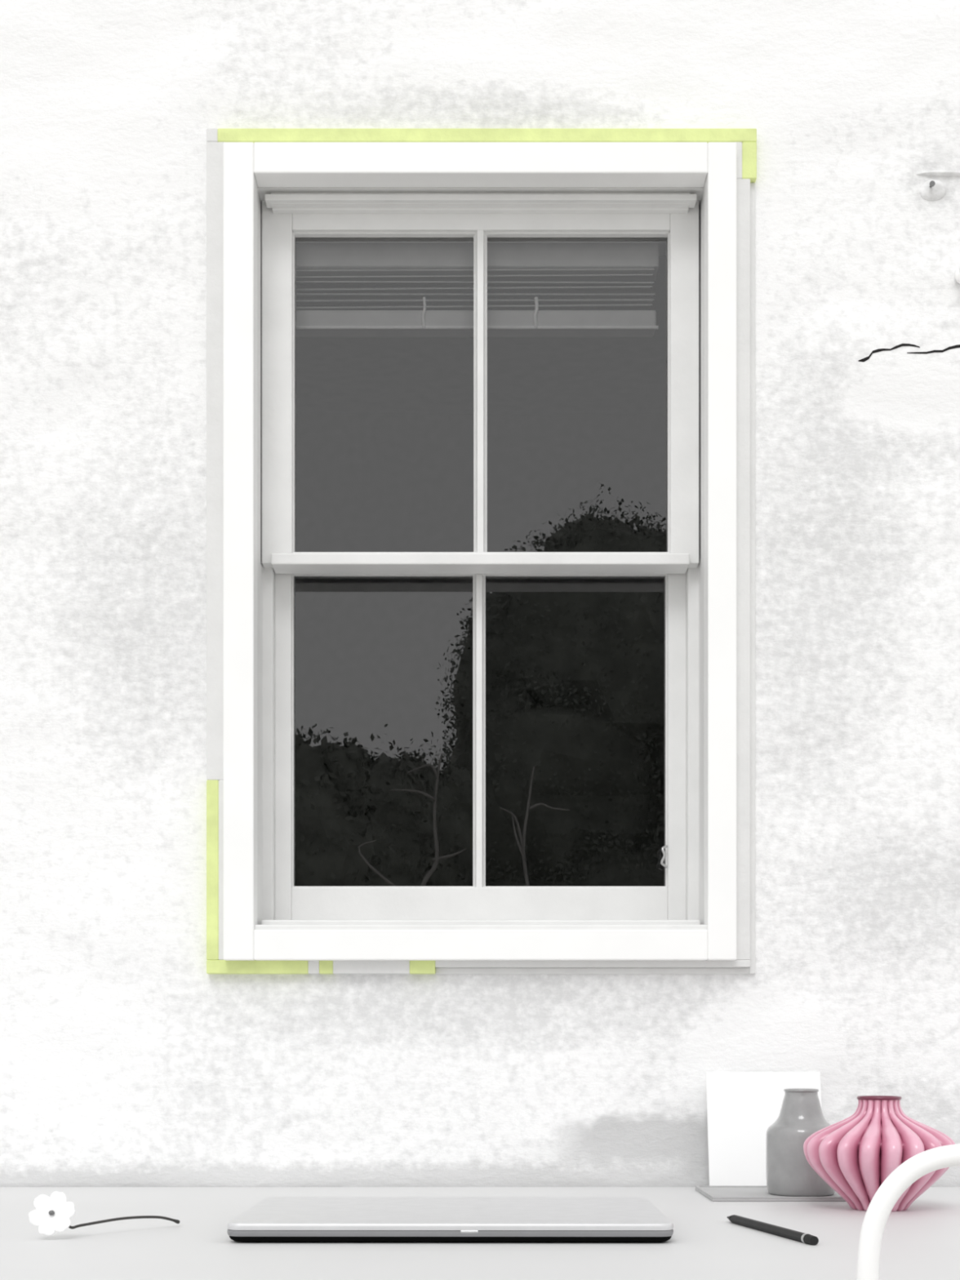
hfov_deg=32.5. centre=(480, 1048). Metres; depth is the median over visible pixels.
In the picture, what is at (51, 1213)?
flower
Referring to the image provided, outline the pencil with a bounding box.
[726,1214,818,1245]
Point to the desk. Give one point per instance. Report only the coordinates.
(921, 1242)
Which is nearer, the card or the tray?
the tray
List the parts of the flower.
flower, stem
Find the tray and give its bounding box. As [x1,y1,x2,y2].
[694,1186,845,1201]
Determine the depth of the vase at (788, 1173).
1.64 m
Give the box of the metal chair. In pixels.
[856,1143,959,1279]
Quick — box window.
[206,128,756,973]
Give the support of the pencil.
on the desk
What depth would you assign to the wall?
1.80 m
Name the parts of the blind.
cord, rail, head rail, cord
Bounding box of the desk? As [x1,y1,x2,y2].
[0,1186,959,1279]
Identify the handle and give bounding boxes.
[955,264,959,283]
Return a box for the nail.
[928,180,935,187]
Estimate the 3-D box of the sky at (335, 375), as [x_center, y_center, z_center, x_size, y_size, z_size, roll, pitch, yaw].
[0.100,-1.900,3.350,3.800,0.100,3.100,0,0,0]
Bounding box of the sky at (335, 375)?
[296,255,666,413]
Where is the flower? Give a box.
[28,1190,179,1235]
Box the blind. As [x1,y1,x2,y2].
[296,242,658,337]
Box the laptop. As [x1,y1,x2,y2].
[226,1196,673,1242]
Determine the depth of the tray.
1.64 m
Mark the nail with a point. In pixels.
(932, 183)
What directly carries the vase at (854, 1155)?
on the desk
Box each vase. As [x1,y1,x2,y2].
[765,1088,835,1196]
[803,1095,955,1211]
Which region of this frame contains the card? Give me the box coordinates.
[706,1071,822,1186]
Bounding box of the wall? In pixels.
[0,0,959,1186]
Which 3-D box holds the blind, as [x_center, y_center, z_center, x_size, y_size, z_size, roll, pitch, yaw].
[-0.013,-0.880,1.891,0.433,0.125,0.043,0,0,0]
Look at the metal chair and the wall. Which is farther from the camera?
the wall

